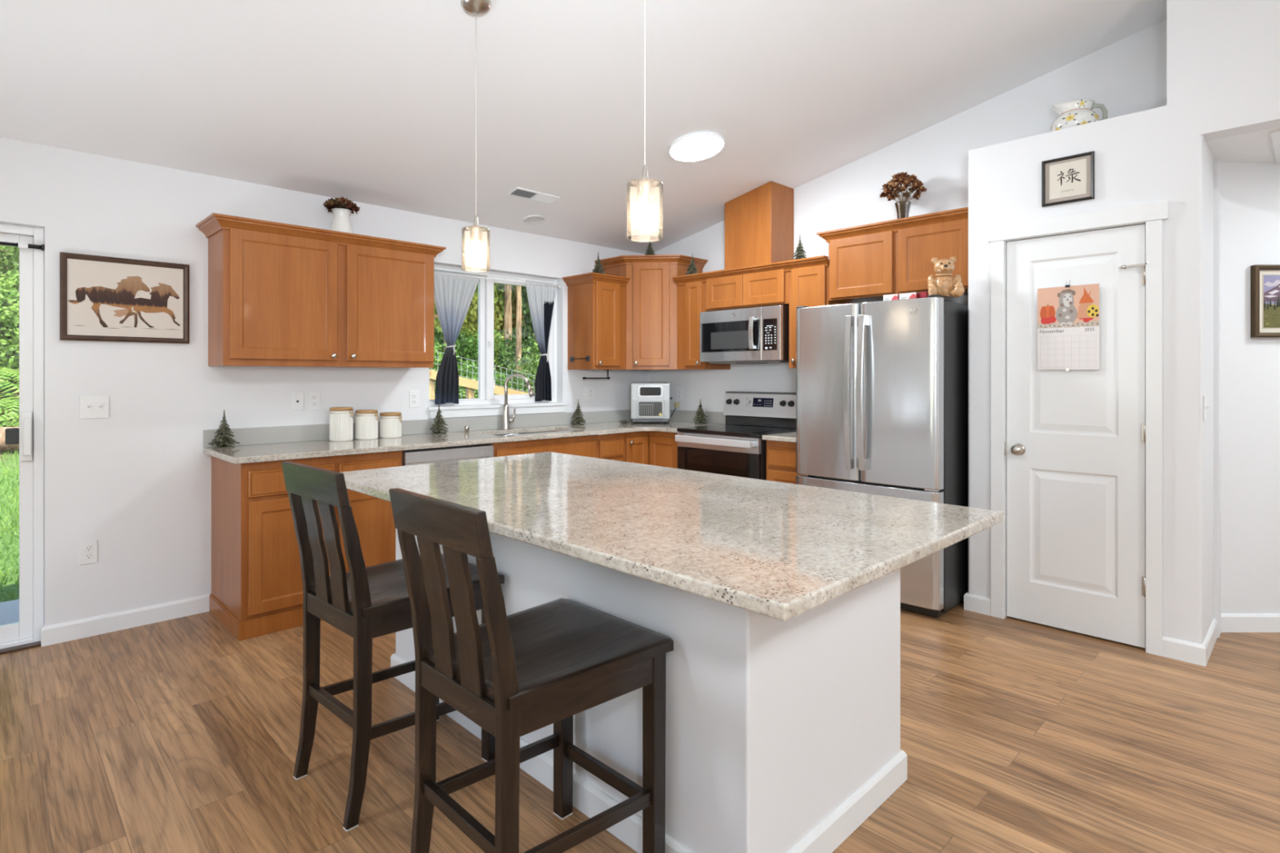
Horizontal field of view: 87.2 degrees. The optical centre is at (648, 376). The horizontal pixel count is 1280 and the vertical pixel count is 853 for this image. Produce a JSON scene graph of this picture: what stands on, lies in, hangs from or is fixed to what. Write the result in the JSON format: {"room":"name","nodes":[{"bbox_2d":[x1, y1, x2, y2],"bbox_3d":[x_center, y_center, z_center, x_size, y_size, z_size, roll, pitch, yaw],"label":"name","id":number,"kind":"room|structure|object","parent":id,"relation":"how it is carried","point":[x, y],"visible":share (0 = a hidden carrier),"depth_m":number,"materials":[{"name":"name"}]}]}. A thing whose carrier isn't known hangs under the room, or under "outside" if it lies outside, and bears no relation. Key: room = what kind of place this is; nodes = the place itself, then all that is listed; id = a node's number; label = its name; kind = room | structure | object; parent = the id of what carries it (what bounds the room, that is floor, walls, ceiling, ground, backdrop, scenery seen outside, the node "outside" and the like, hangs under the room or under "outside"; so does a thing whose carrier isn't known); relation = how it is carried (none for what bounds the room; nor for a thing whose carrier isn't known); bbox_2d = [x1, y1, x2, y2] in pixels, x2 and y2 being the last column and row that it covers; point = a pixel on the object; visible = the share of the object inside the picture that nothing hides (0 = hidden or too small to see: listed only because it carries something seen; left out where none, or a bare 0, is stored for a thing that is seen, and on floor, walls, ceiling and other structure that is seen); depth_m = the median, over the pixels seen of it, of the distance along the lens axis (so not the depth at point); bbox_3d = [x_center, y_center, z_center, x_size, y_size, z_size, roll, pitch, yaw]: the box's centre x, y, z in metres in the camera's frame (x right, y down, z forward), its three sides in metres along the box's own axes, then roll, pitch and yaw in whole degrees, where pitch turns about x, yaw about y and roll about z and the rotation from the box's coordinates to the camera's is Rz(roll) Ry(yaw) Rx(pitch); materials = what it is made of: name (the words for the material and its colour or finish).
{"room":"kitchen","nodes":[
{"label":"kitchen","id":0,"kind":"room"},
{"bbox_2d":[0,137,648,626],"bbox_3d":[-2.754,0.077,3.583,7.960,2.470,0.160,0,0,-45],"label":"wall","id":1,"kind":"structure","parent":0,"point":[135,481],"depth_m":3.60,"materials":[{"name":"white paint"}]},
{"bbox_2d":[0,222,44,654],"bbox_3d":[-3.659,0.290,2.685,1.849,2.044,0.170,0,0,-45],"label":"door","id":2,"kind":"structure","parent":1,"relation":"in","point":[25,633],"depth_m":3.29,"materials":[{"name":"white plastic"}]},
{"bbox_2d":[0,241,44,250],"bbox_3d":[-3.620,-0.633,2.647,1.848,0.032,0.032,0,0,-45],"label":"curtain rod","id":3,"kind":"object","parent":1,"relation":"attached to","point":[20,245],"visible":1,"depth_m":3.24,"materials":[{"name":"black metal"}]},
{"bbox_2d":[79,539,97,564],"bbox_3d":[-2.826,0.888,3.392,0.070,0.115,0.008,0,0,-45],"label":"outlet","id":4,"kind":"object","parent":1,"relation":"attached to","point":[87,549],"visible":1,"depth_m":3.39,"materials":[{"name":"white plastic"}]},
{"bbox_2d":[79,395,109,418],"bbox_3d":[-2.806,0.155,3.405,0.116,0.115,0.019,0,0,-45],"label":"light switch","id":5,"kind":"object","parent":1,"relation":"attached to","point":[90,406],"visible":1,"depth_m":3.41,"materials":[{"name":"white plastic"}]},
{"bbox_2d":[59,252,189,343],"bbox_3d":[-2.708,-0.396,3.496,0.534,0.432,0.027,0,0,-45],"label":"picture","id":6,"kind":"object","parent":1,"relation":"attached to","point":[102,298],"visible":1,"depth_m":3.48,"materials":[{"name":"paper"}]},
{"bbox_2d":[40,594,209,646],"bbox_3d":[-2.710,1.266,3.526,0.709,0.092,0.044,0,0,-45],"label":"baseboard","id":7,"kind":"structure","parent":1,"relation":"attached to","point":[108,623],"depth_m":3.48,"materials":[{"name":"white"}]},
{"bbox_2d":[291,391,303,410],"bbox_3d":[-2.133,0.150,4.085,0.070,0.115,0.007,0,0,-45],"label":"wall jack","id":8,"kind":"object","parent":1,"relation":"attached to","point":[297,397],"visible":1,"depth_m":4.08,"materials":[{"name":"white plastic"}]},
{"bbox_2d":[307,391,319,410],"bbox_3d":[-2.065,0.151,4.153,0.070,0.115,0.008,0,0,-45],"label":"outlet","id":9,"kind":"object","parent":1,"relation":"attached to","point":[313,397],"visible":1,"depth_m":4.15,"materials":[{"name":"white plastic"}]},
{"bbox_2d":[195,213,446,368],"bbox_3d":[-1.910,-0.449,4.044,1.301,0.782,0.383,0,0,-45],"label":"upper cabinet","id":10,"kind":"object","parent":1,"relation":"attached to","point":[280,294],"visible":1,"depth_m":3.84,"materials":[{"name":"brown wood"}]},
{"bbox_2d":[329,208,353,233],"bbox_3d":[-1.867,-0.915,4.089,0.144,0.190,0.144,0,0,-45],"label":"vase","id":11,"kind":"object","parent":10,"relation":"on","point":[341,221],"visible":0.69,"depth_m":4.04,"materials":[{"name":"white ceramic"}]},
{"bbox_2d":[323,196,359,213],"bbox_3d":[-1.866,-1.012,4.085,0.186,0.170,0.202,0,0,28],"label":"dried flowers","id":12,"kind":"object","parent":11,"relation":"in","point":[342,202],"visible":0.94,"depth_m":4.04,"materials":[{"name":"brown plant"}]},
{"bbox_2d":[203,409,725,448],"bbox_3d":[-0.511,0.348,4.257,3.513,0.100,2.057,0,0,-45],"label":"backsplash","id":13,"kind":"structure","parent":1,"relation":"attached to","point":[277,434],"depth_m":4.82,"materials":[{"name":"grey stone"}]},
{"bbox_2d":[426,263,566,418],"bbox_3d":[-1.159,-0.255,5.155,1.206,1.100,0.183,0,0,-45],"label":"window","id":14,"kind":"structure","parent":1,"relation":"in","point":[492,405],"depth_m":5.12,"materials":[{"name":"white plastic"}]},
{"bbox_2d":[434,271,560,288],"bbox_3d":[-1.142,-0.738,5.133,1.166,0.023,0.024,0,0,-45],"label":"curtain rod","id":15,"kind":"object","parent":1,"relation":"attached to","point":[558,286],"visible":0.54,"depth_m":5.12,"materials":[{"name":"white metal"}]},
{"bbox_2d":[434,271,480,404],"bbox_3d":[-1.393,-0.275,4.874,0.421,0.950,0.073,0,0,-43],"label":"curtain","id":16,"kind":"object","parent":15,"relation":"hanging from","point":[453,294],"visible":0.98,"depth_m":4.84,"materials":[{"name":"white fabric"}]},
{"bbox_2d":[525,280,558,401],"bbox_3d":[-0.853,-0.278,5.419,0.317,0.956,0.072,0,0,-40],"label":"curtain","id":17,"kind":"object","parent":15,"relation":"hanging from","point":[541,299],"visible":1,"depth_m":5.41,"materials":[{"name":"white fabric"}]},
{"bbox_2d":[561,272,630,369],"bbox_3d":[-0.429,-0.435,5.524,0.408,0.755,0.383,0,0,-45],"label":"upper cabinet","id":18,"kind":"object","parent":1,"relation":"attached to","point":[596,302],"visible":1,"depth_m":5.43,"materials":[{"name":"brown wood"}]},
{"bbox_2d":[0,0,1279,253],"bbox_3d":[0.937,-1.881,1.222,10.160,1.566,8.720,0,0,-45],"label":"ceiling","id":19,"kind":"structure","parent":0,"point":[435,108],"depth_m":3.38,"materials":[{"name":"white paint"}]},
{"bbox_2d":[461,0,491,272],"bbox_3d":[-0.696,-0.977,2.716,0.120,1.095,0.118,0,0,-45],"label":"pendant light","id":20,"kind":"object","parent":19,"relation":"hanging from","point":[473,7],"visible":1,"depth_m":2.71,"materials":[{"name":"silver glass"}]},
{"bbox_2d":[470,215,482,242],"bbox_3d":[-0.697,-0.598,2.717,0.048,0.104,0.048,0,0,-45],"label":"socket","id":21,"kind":"object","parent":20,"relation":"attached to","point":[476,232],"depth_m":2.70,"materials":[{"name":"silver metal"}]},
{"bbox_2d":[506,186,559,204],"bbox_3d":[-0.786,-1.237,4.607,0.123,0.030,0.350,0,0,45],"label":"ceiling vent","id":22,"kind":"object","parent":19,"relation":"in","point":[517,192],"visible":1,"depth_m":4.60,"materials":[{"name":"white plastic"}]},
{"bbox_2d":[523,214,545,224],"bbox_3d":[-0.854,-1.171,5.023,0.162,0.040,0.164,0,0,41],"label":"ceiling speaker","id":23,"kind":"object","parent":19,"relation":"attached to","point":[535,219],"visible":1,"depth_m":5.01,"materials":[{"name":"white"}]},
{"bbox_2d":[626,0,662,242],"bbox_3d":[-0.009,-1.065,2.034,0.120,1.295,0.118,0,0,-45],"label":"pendant light","id":24,"kind":"object","parent":19,"relation":"hanging from","point":[644,185],"visible":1,"depth_m":2.03,"materials":[{"name":"beige"}]},
{"bbox_2d":[636,165,653,201],"bbox_3d":[-0.011,-0.586,2.035,0.048,0.104,0.048,0,0,-45],"label":"socket","id":25,"kind":"object","parent":24,"relation":"attached to","point":[644,185],"depth_m":2.02,"materials":[{"name":"silver metal"}]},
{"bbox_2d":[668,131,724,161],"bbox_3d":[0.302,-1.435,4.204,0.356,0.087,0.352,0,0,-41],"label":"ceiling light","id":26,"kind":"object","parent":19,"relation":"attached to","point":[698,145],"visible":1,"depth_m":4.16,"materials":[{"name":"white plastic"}]},
{"bbox_2d":[0,600,1279,852],"bbox_3d":[1.291,1.372,1.547,11.200,0.120,8.760,0,0,-45],"label":"floor","id":27,"kind":"structure","parent":0,"point":[181,735],"depth_m":2.33,"materials":[{"name":"brown wood"}]},
{"bbox_2d":[208,450,402,640],"bbox_3d":[-1.943,0.871,3.840,0.844,0.881,0.623,0,0,-45],"label":"base cabinet","id":28,"kind":"object","parent":27,"relation":"on","point":[257,584],"visible":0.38,"depth_m":3.48,"materials":[{"name":"brown wood"}]},
{"bbox_2d":[281,461,504,831],"bbox_3d":[-0.850,0.794,2.254,0.472,1.036,0.568,0,0,42],"label":"counter stool","id":29,"kind":"object","parent":27,"relation":"on","point":[366,604],"visible":0.67,"depth_m":2.07,"materials":[{"name":"brown wood"}]},
{"bbox_2d":[402,443,493,466],"bbox_3d":[-1.429,0.870,4.353,0.602,0.876,0.625,0,0,-45],"label":"dishwasher","id":30,"kind":"object","parent":27,"relation":"on","point":[429,455],"visible":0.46,"depth_m":4.12,"materials":[{"name":"silver metal"}]},
{"bbox_2d":[389,488,673,852],"bbox_3d":[-0.294,0.794,1.709,0.568,1.036,0.472,0,0,-45],"label":"counter stool","id":31,"kind":"object","parent":27,"relation":"on","point":[514,676],"visible":1,"depth_m":1.61,"materials":[{"name":"brown wood"}]},
{"bbox_2d":[490,431,596,457],"bbox_3d":[-0.900,0.871,4.883,0.890,0.881,0.623,0,0,-45],"label":"base cabinet","id":32,"kind":"object","parent":27,"relation":"on","point":[583,446],"visible":0.05,"depth_m":4.69,"materials":[{"name":"brown wood"}]},
{"bbox_2d":[596,432,623,461],"bbox_3d":[-0.488,0.871,5.294,0.272,0.881,0.623,0,0,-45],"label":"base cabinet","id":33,"kind":"object","parent":27,"relation":"on","point":[609,446],"visible":0.15,"depth_m":5.07,"materials":[{"name":"brown wood"}]},
{"bbox_2d":[390,528,906,852],"bbox_3d":[-0.145,0.871,2.571,0.855,0.881,1.940,0,0,-45],"label":"kitchen island","id":34,"kind":"object","parent":27,"relation":"on","point":[781,736],"visible":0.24,"depth_m":1.82,"materials":[{"name":"white paint"}]},
{"bbox_2d":[339,451,1004,621],"bbox_3d":[-0.143,0.414,2.366,1.152,0.031,2.230,0,0,-45],"label":"island countertop","id":35,"kind":"structure","parent":34,"relation":"on","point":[781,551],"depth_m":1.85,"materials":[{"name":"beige stone"}]},
{"bbox_2d":[623,431,677,468],"bbox_3d":[0.034,0.871,5.581,0.870,0.881,0.955,0,0,-45],"label":"base cabinet","id":36,"kind":"object","parent":27,"relation":"on","point":[656,448],"visible":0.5,"depth_m":5.26,"materials":[{"name":"brown wood"}]},
{"bbox_2d":[203,420,720,464],"bbox_3d":[-0.902,0.414,4.647,3.512,0.031,0.959,0,0,-45],"label":"countertop","id":37,"kind":"structure","parent":36,"relation":"on","point":[323,448],"depth_m":4.13,"materials":[{"name":"beige stone"}]},
{"bbox_2d":[208,409,239,448],"bbox_3d":[-2.378,0.292,3.765,0.131,0.212,0.124,0,0,15],"label":"tree","id":38,"kind":"object","parent":37,"relation":"on","point":[224,439],"visible":1,"depth_m":3.75,"materials":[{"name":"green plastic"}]},
{"bbox_2d":[328,406,353,441],"bbox_3d":[-1.905,0.295,4.170,0.134,0.207,0.134,0,0,-25],"label":"canister","id":39,"kind":"object","parent":37,"relation":"on","point":[340,418],"visible":1,"depth_m":4.12,"materials":[{"name":"white ceramic"}]},
{"bbox_2d":[355,409,377,439],"bbox_3d":[-1.794,0.306,4.281,0.134,0.184,0.134,0,0,-25],"label":"canister","id":40,"kind":"object","parent":37,"relation":"on","point":[366,420],"visible":1,"depth_m":4.23,"materials":[{"name":"white ceramic"}]},
{"bbox_2d":[379,412,401,438],"bbox_3d":[-1.684,0.317,4.392,0.134,0.162,0.134,0,0,-25],"label":"canister","id":41,"kind":"object","parent":37,"relation":"on","point":[390,423],"visible":1,"depth_m":4.34,"materials":[{"name":"white ceramic"}]},
{"bbox_2d":[429,403,448,434],"bbox_3d":[-1.455,0.292,4.664,0.124,0.212,0.131,0,0,42],"label":"figurine","id":42,"kind":"object","parent":37,"relation":"on","point":[437,426],"visible":1,"depth_m":4.65,"materials":[{"name":"green plastic"}]},
{"bbox_2d":[502,373,534,429],"bbox_3d":[-0.971,0.188,5.056,0.256,0.422,0.089,0,0,8],"label":"faucet","id":43,"kind":"object","parent":37,"relation":"on","point":[506,420],"visible":1,"depth_m":5.04,"materials":[{"name":"silver metal"}]},
{"bbox_2d":[570,399,586,425],"bbox_3d":[-0.577,0.292,5.526,0.124,0.212,0.131,0,0,-10],"label":"figurine","id":44,"kind":"object","parent":37,"relation":"on","point":[578,417],"visible":1,"depth_m":5.51,"materials":[{"name":"green plastic"}]},
{"bbox_2d":[630,382,672,423],"bbox_3d":[0.028,0.224,5.762,0.354,0.349,0.313,0,0,0],"label":"air fryer","id":45,"kind":"object","parent":37,"relation":"on","point":[650,401],"visible":1,"depth_m":5.61,"materials":[{"name":"white plastic"}]},
{"bbox_2d":[675,391,795,479],"bbox_3d":[0.693,0.716,5.017,0.757,1.186,0.714,0,0,45],"label":"range","id":46,"kind":"object","parent":27,"relation":"on","point":[740,450],"visible":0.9,"depth_m":4.93,"materials":[{"name":"silver metal"}]},
{"bbox_2d":[675,435,754,448],"bbox_3d":[0.461,0.460,4.786,0.687,0.048,0.059,0,0,45],"label":"handle","id":47,"kind":"object","parent":46,"relation":"in","point":[708,441],"depth_m":4.75,"materials":[{"name":"silver metal"}]},
{"bbox_2d":[677,446,760,479],"bbox_3d":[0.493,0.818,4.818,0.030,0.579,0.745,0,0,-45],"label":"oven","id":48,"kind":"object","parent":46,"relation":"in","point":[713,460],"depth_m":4.77,"materials":[{"name":"black"}]},
{"bbox_2d":[676,424,795,438],"bbox_3d":[0.686,0.404,5.010,0.757,0.026,0.578,0,0,45],"label":"cooktop","id":49,"kind":"object","parent":46,"relation":"in","point":[720,431],"depth_m":4.92,"materials":[{"name":"black glass"}]},
{"bbox_2d":[766,440,798,484],"bbox_3d":[1.120,0.871,4.670,0.318,0.881,0.623,0,0,45],"label":"base cabinet","id":50,"kind":"object","parent":27,"relation":"on","point":[780,455],"visible":0.25,"depth_m":4.47,"materials":[{"name":"brown wood"}]},
{"bbox_2d":[762,431,795,442],"bbox_3d":[1.113,0.414,4.659,0.646,0.031,0.328,0,0,-45],"label":"countertop","id":51,"kind":"structure","parent":50,"relation":"on","point":[786,437],"depth_m":4.48,"materials":[{"name":"beige stone"}]},
{"bbox_2d":[795,294,968,617],"bbox_3d":[1.457,0.434,4.120,0.893,1.748,0.806,0,0,45],"label":"refrigerator","id":52,"kind":"object","parent":27,"relation":"on","point":[882,387],"visible":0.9,"depth_m":3.79,"materials":[{"name":"silver"}]},
{"bbox_2d":[927,256,964,297],"bbox_3d":[1.642,-0.549,3.724,0.181,0.236,0.169,0,0,17],"label":"teddy bear","id":53,"kind":"object","parent":52,"relation":"on","point":[944,284],"visible":0.9,"depth_m":3.71},
{"bbox_2d":[648,19,1221,638],"bbox_3d":[1.433,-0.313,4.912,0.160,3.250,4.202,0,0,-45],"label":"wall","id":54,"kind":"structure","parent":0,"point":[1128,75],"depth_m":4.26,"materials":[{"name":"white paint"}]},
{"bbox_2d":[594,254,707,370],"bbox_3d":[0.023,-0.525,5.743,0.658,0.935,0.713,0,0,-45],"label":"upper cabinet","id":55,"kind":"object","parent":54,"relation":"attached to","point":[651,290],"visible":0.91,"depth_m":5.54,"materials":[{"name":"brown wood"}]},
{"bbox_2d":[677,280,730,369],"bbox_3d":[0.442,-0.425,5.526,0.300,0.735,0.373,0,0,45],"label":"upper cabinet","id":56,"kind":"object","parent":54,"relation":"attached to","point":[691,295],"visible":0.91,"depth_m":5.42,"materials":[{"name":"brown wood"}]},
{"bbox_2d":[705,269,789,311],"bbox_3d":[0.832,-0.655,5.155,0.775,0.275,0.345,0,0,45],"label":"upper cabinet","id":57,"kind":"object","parent":54,"relation":"attached to","point":[766,288],"visible":0.67,"depth_m":5.00,"materials":[{"name":"brown wood"}]},
{"bbox_2d":[699,305,789,364],"bbox_3d":[0.791,-0.301,5.121,0.752,0.408,0.448,0,0,45],"label":"microwave","id":58,"kind":"object","parent":57,"relation":"attached to","point":[757,335],"visible":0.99,"depth_m":4.95,"materials":[{"name":"silver"}]},
{"bbox_2d":[672,255,828,285],"bbox_3d":[0.709,-0.780,5.022,1.388,0.065,0.058,0,0,45],"label":"crown molding","id":59,"kind":"structure","parent":57,"relation":"attached to","point":[787,265],"depth_m":4.93,"materials":[{"name":"brown wood"}]},
{"bbox_2d":[724,181,793,269],"bbox_3d":[0.851,-1.121,5.168,0.433,0.616,0.299,0,0,45],"label":"chase","id":60,"kind":"object","parent":57,"relation":"on","point":[759,221],"visible":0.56,"depth_m":5.03,"materials":[{"name":"brown wood"}]},
{"bbox_2d":[789,264,845,368],"bbox_3d":[1.208,-0.425,4.761,0.312,0.735,0.373,0,0,45],"label":"upper cabinet","id":61,"kind":"object","parent":54,"relation":"attached to","point":[808,286],"visible":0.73,"depth_m":4.66,"materials":[{"name":"brown wood"}]},
{"bbox_2d":[816,207,968,303],"bbox_3d":[1.627,-0.743,4.333,0.998,0.460,0.383,0,0,45],"label":"upper cabinet","id":62,"kind":"object","parent":54,"relation":"attached to","point":[869,262],"visible":0.62,"depth_m":4.22,"materials":[{"name":"brown wood"}]},
{"bbox_2d":[894,200,911,218],"bbox_3d":[1.641,-1.036,4.330,0.100,0.165,0.100,0,0,-45],"label":"glass vase","id":63,"kind":"object","parent":62,"relation":"on","point":[908,202],"visible":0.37,"depth_m":4.32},
{"bbox_2d":[880,172,926,218],"bbox_3d":[1.637,-1.141,4.333,0.270,0.347,0.297,0,0,-2],"label":"bouquet","id":64,"kind":"object","parent":63,"relation":"in","point":[903,179],"visible":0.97,"depth_m":4.31,"materials":[{"name":"brown plant"}]},
{"bbox_2d":[968,0,1279,636],"bbox_3d":[3.870,-0.461,2.035,0.462,3.546,5.403,0,0,-45],"label":"wall","id":65,"kind":"structure","parent":0,"point":[1005,179],"depth_m":3.31,"materials":[{"name":"white paint"}]},
{"bbox_2d":[964,591,991,615],"bbox_3d":[1.920,1.266,3.825,0.264,0.092,0.144,0,0,-45],"label":"baseboard","id":66,"kind":"structure","parent":65,"relation":"attached to","point":[975,603],"depth_m":3.73,"materials":[{"name":"white"}]},
{"bbox_2d":[1041,151,1094,207],"bbox_3d":[2.138,-1.004,3.427,0.232,0.236,0.017,0,0,45],"label":"picture","id":67,"kind":"object","parent":65,"relation":"attached to","point":[1069,179],"visible":1,"depth_m":3.42,"materials":[{"name":"black"}]},
{"bbox_2d":[987,200,1168,656],"bbox_3d":[2.176,0.245,3.443,0.162,2.135,0.790,0,0,-45],"label":"door","id":68,"kind":"structure","parent":65,"relation":"in","point":[1077,455],"depth_m":3.40,"materials":[{"name":"white"}]},
{"bbox_2d":[1037,280,1099,371],"bbox_3d":[2.140,-0.259,3.428,0.274,0.464,0.012,0,0,45],"label":"wall calendar","id":69,"kind":"object","parent":68,"relation":"attached to","point":[1068,316],"visible":1,"depth_m":3.42,"materials":[{"name":"white paper"}]},
{"bbox_2d":[1037,283,1099,328],"bbox_3d":[2.139,-0.356,3.428,0.274,0.209,0.001,0,0,45],"label":"photo","id":70,"kind":"object","parent":69,"relation":"on","point":[1068,306],"depth_m":3.42,"materials":[{"name":"multicoloured"}]},
{"bbox_2d":[1050,98,1107,131],"bbox_3d":[2.288,-1.365,3.597,0.234,0.188,0.224,0,0,-38],"label":"jug","id":71,"kind":"object","parent":65,"relation":"on","point":[1077,112],"visible":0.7,"depth_m":3.53,"materials":[{"name":"white ceramic"}]},
{"bbox_2d":[1270,128,1279,163],"bbox_3d":[3.222,-1.096,3.010,0.600,0.014,0.617,0,0,-45],"label":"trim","id":72,"kind":"structure","parent":65,"relation":"attached to","point":[1275,135],"depth_m":3.14,"materials":[{"name":"white"}]},
{"bbox_2d":[1166,0,1213,644],"bbox_3d":[2.688,-0.313,3.315,0.600,3.250,0.129,0,0,-45],"label":"wall pier","id":73,"kind":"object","parent":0,"point":[1189,158],"visible":0.86,"depth_m":3.11,"materials":[{"name":"white paint"}]},
{"bbox_2d":[1162,618,1217,666],"bbox_3d":[2.667,1.266,3.297,0.574,0.092,0.160,0,0,-45],"label":"baseboard","id":74,"kind":"object","parent":73,"relation":"attached to","point":[1172,648],"visible":0.81,"depth_m":3.10,"materials":[{"name":"white"}]},
{"bbox_2d":[1221,162,1279,613],"bbox_3d":[4.087,0.087,3.518,2.450,2.450,0.120,0,0,0],"label":"wall","id":75,"kind":"structure","parent":0,"point":[1251,191],"depth_m":3.46,"materials":[{"name":"white paint"}]},
{"bbox_2d":[1221,613,1279,632],"bbox_3d":[4.062,1.266,3.451,2.300,0.092,0.014,0,0,0],"label":"baseboard","id":76,"kind":"structure","parent":75,"relation":"attached to","point":[1230,623],"depth_m":3.44,"materials":[{"name":"white"}]},
{"bbox_2d":[1250,264,1279,337],"bbox_3d":[3.344,-0.385,3.440,0.490,0.370,0.034,0,0,0],"label":"picture","id":77,"kind":"object","parent":75,"relation":"attached to","point":[1264,278],"visible":1,"depth_m":3.44,"materials":[{"name":"brown paper"}]},
{"label":"outside","id":78,"kind":"structure","parent":0,"visible":0},
{"bbox_2d":[0,293,524,602],"bbox_3d":[-6.502,-2.754,18.390,40.000,9.389,26.000,0,0,-45],"label":"ground","id":79,"kind":"structure","parent":78,"point":[9,564],"depth_m":5.54,"materials":[{"name":"plant"}]},
{"bbox_2d":[0,599,19,625],"bbox_3d":[-4.052,1.382,3.071,2.400,0.100,0.928,0,0,-45],"label":"porch slab","id":80,"kind":"object","parent":79,"relation":"on","point":[9,610],"depth_m":3.80,"materials":[{"name":"grey concrete"}]},
{"bbox_2d":[0,448,19,602],"bbox_3d":[-5.794,1.084,5.310,3.749,0.810,4.656,0,0,-45],"label":"grass","id":81,"kind":"structure","parent":79,"relation":"on","point":[16,491],"depth_m":5.32,"materials":[{"name":"plant"}]},
{"bbox_2d":[0,271,19,379],"bbox_3d":[-8.740,-0.639,9.074,1.586,1.664,1.686,0,0,7],"label":"shrub","id":82,"kind":"object","parent":79,"relation":"on","point":[8,282],"visible":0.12,"depth_m":8.74,"materials":[{"name":"plant"}]},
{"bbox_2d":[0,245,19,353],"bbox_3d":[-8.881,-1.185,10.067,2.130,2.278,2.013,0,0,-2],"label":"shrub","id":83,"kind":"object","parent":79,"relation":"on","point":[9,257],"visible":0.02,"depth_m":9.34,"materials":[{"name":"plant"}]},
{"bbox_2d":[0,284,19,365],"bbox_3d":[-7.995,-0.653,9.729,2.115,1.752,2.248,0,0,-45],"label":"shrub","id":84,"kind":"object","parent":79,"relation":"on","point":[7,324],"visible":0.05,"depth_m":8.90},
{"bbox_2d":[0,392,19,421],"bbox_3d":[-7.710,0.390,8.277,1.403,0.366,1.153,0,0,-13],"label":"fern","id":85,"kind":"object","parent":79,"relation":"on","point":[15,407],"visible":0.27,"depth_m":8.09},
{"bbox_2d":[0,426,19,451],"bbox_3d":[-6.780,0.695,7.618,5.837,0.330,0.578,0,0,-44],"label":"fallen log","id":86,"kind":"object","parent":79,"relation":"on","point":[3,447],"visible":0.02,"depth_m":7.20,"materials":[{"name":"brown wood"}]},
{"bbox_2d":[0,370,19,398],"bbox_3d":[-8.377,0.124,8.432,1.297,0.420,1.445,0,0,-20],"label":"fern","id":87,"kind":"object","parent":79,"relation":"on","point":[5,385],"visible":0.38,"depth_m":8.35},
{"bbox_2d":[0,360,19,386],"bbox_3d":[-8.463,-0.056,8.928,1.209,0.383,1.471,0,0,-35],"label":"fern","id":88,"kind":"object","parent":79,"relation":"on","point":[6,371],"visible":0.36,"depth_m":8.62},
{"bbox_2d":[4,316,536,399],"bbox_3d":[-5.629,0.276,9.188,15.913,2.856,1.736,0,0,-13],"label":"wooden fence","id":89,"kind":"object","parent":79,"relation":"on","point":[470,385],"visible":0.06,"depth_m":9.13,"materials":[{"name":"grey"}]},
{"bbox_2d":[429,339,465,399],"bbox_3d":[-4.120,0.070,12.113,1.798,1.752,1.692,0,0,14],"label":"shrub","id":90,"kind":"object","parent":79,"relation":"on","point":[441,354],"visible":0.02,"depth_m":12.02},
{"bbox_2d":[431,328,494,395],"bbox_3d":[-4.092,-0.125,12.915,2.326,1.753,2.243,0,0,13],"label":"shrub","id":91,"kind":"object","parent":79,"relation":"on","point":[459,338],"visible":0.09,"depth_m":12.57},
{"bbox_2d":[434,360,498,399],"bbox_3d":[-3.306,0.446,11.748,1.574,1.489,1.481,0,0,7],"label":"shrub","id":92,"kind":"object","parent":79,"relation":"on","point":[473,375],"visible":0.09,"depth_m":11.54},
{"bbox_2d":[431,283,502,368],"bbox_3d":[-4.079,-1.501,14.037,2.250,4.183,2.229,0,0,12],"label":"shrub","id":93,"kind":"object","parent":79,"relation":"on","point":[475,302],"visible":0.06,"depth_m":13.51,"materials":[{"name":"green plant"}]},
{"bbox_2d":[436,328,515,386],"bbox_3d":[-3.242,0.020,13.005,1.699,1.927,1.586,0,0,-17],"label":"shrub","id":94,"kind":"object","parent":79,"relation":"on","point":[471,337],"visible":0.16,"depth_m":12.70,"materials":[{"name":"plant"}]},
{"bbox_2d":[458,370,528,399],"bbox_3d":[-2.640,0.591,11.711,1.461,1.402,1.375,0,0,43],"label":"shrub","id":95,"kind":"object","parent":79,"relation":"on","point":[495,375],"visible":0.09,"depth_m":11.49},
{"bbox_2d":[464,283,534,356],"bbox_3d":[-3.303,-1.611,15.043,2.262,4.380,2.115,0,0,28],"label":"shrub","id":96,"kind":"object","parent":79,"relation":"on","point":[526,308],"visible":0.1,"depth_m":14.31,"materials":[{"name":"plant"}]},
{"bbox_2d":[504,284,511,366],"bbox_3d":[-2.751,-4.093,13.454,2.521,10.571,2.452,0,0,-29],"label":"slender tree","id":97,"kind":"object","parent":79,"relation":"on","point":[508,295],"visible":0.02,"depth_m":13.26,"materials":[{"name":"grey plant"}]},
{"bbox_2d":[497,285,534,351],"bbox_3d":[-2.218,-1.510,15.170,2.467,4.732,2.559,0,0,-5],"label":"shrub","id":98,"kind":"object","parent":79,"relation":"on","point":[527,329],"visible":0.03,"depth_m":14.30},
{"bbox_2d":[493,331,540,390],"bbox_3d":[-2.445,0.172,13.082,1.790,2.103,1.894,0,0,-19],"label":"shrub","id":99,"kind":"object","parent":79,"relation":"on","point":[509,342],"visible":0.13,"depth_m":12.73,"materials":[{"name":"plant"}]},
{"bbox_2d":[515,285,521,379],"bbox_3d":[-2.477,-2.464,12.404,1.783,7.688,1.833,0,0,-14],"label":"slender tree","id":100,"kind":"object","parent":79,"relation":"on","point":[518,288],"visible":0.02,"depth_m":12.31,"materials":[{"name":"grey plant"}]},
{"bbox_2d":[501,355,540,394],"bbox_3d":[-1.940,0.469,12.006,1.657,1.840,1.566,0,0,-35],"label":"shrub","id":101,"kind":"object","parent":79,"relation":"on","point":[530,371],"visible":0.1,"depth_m":11.83,"materials":[{"name":"plant"}]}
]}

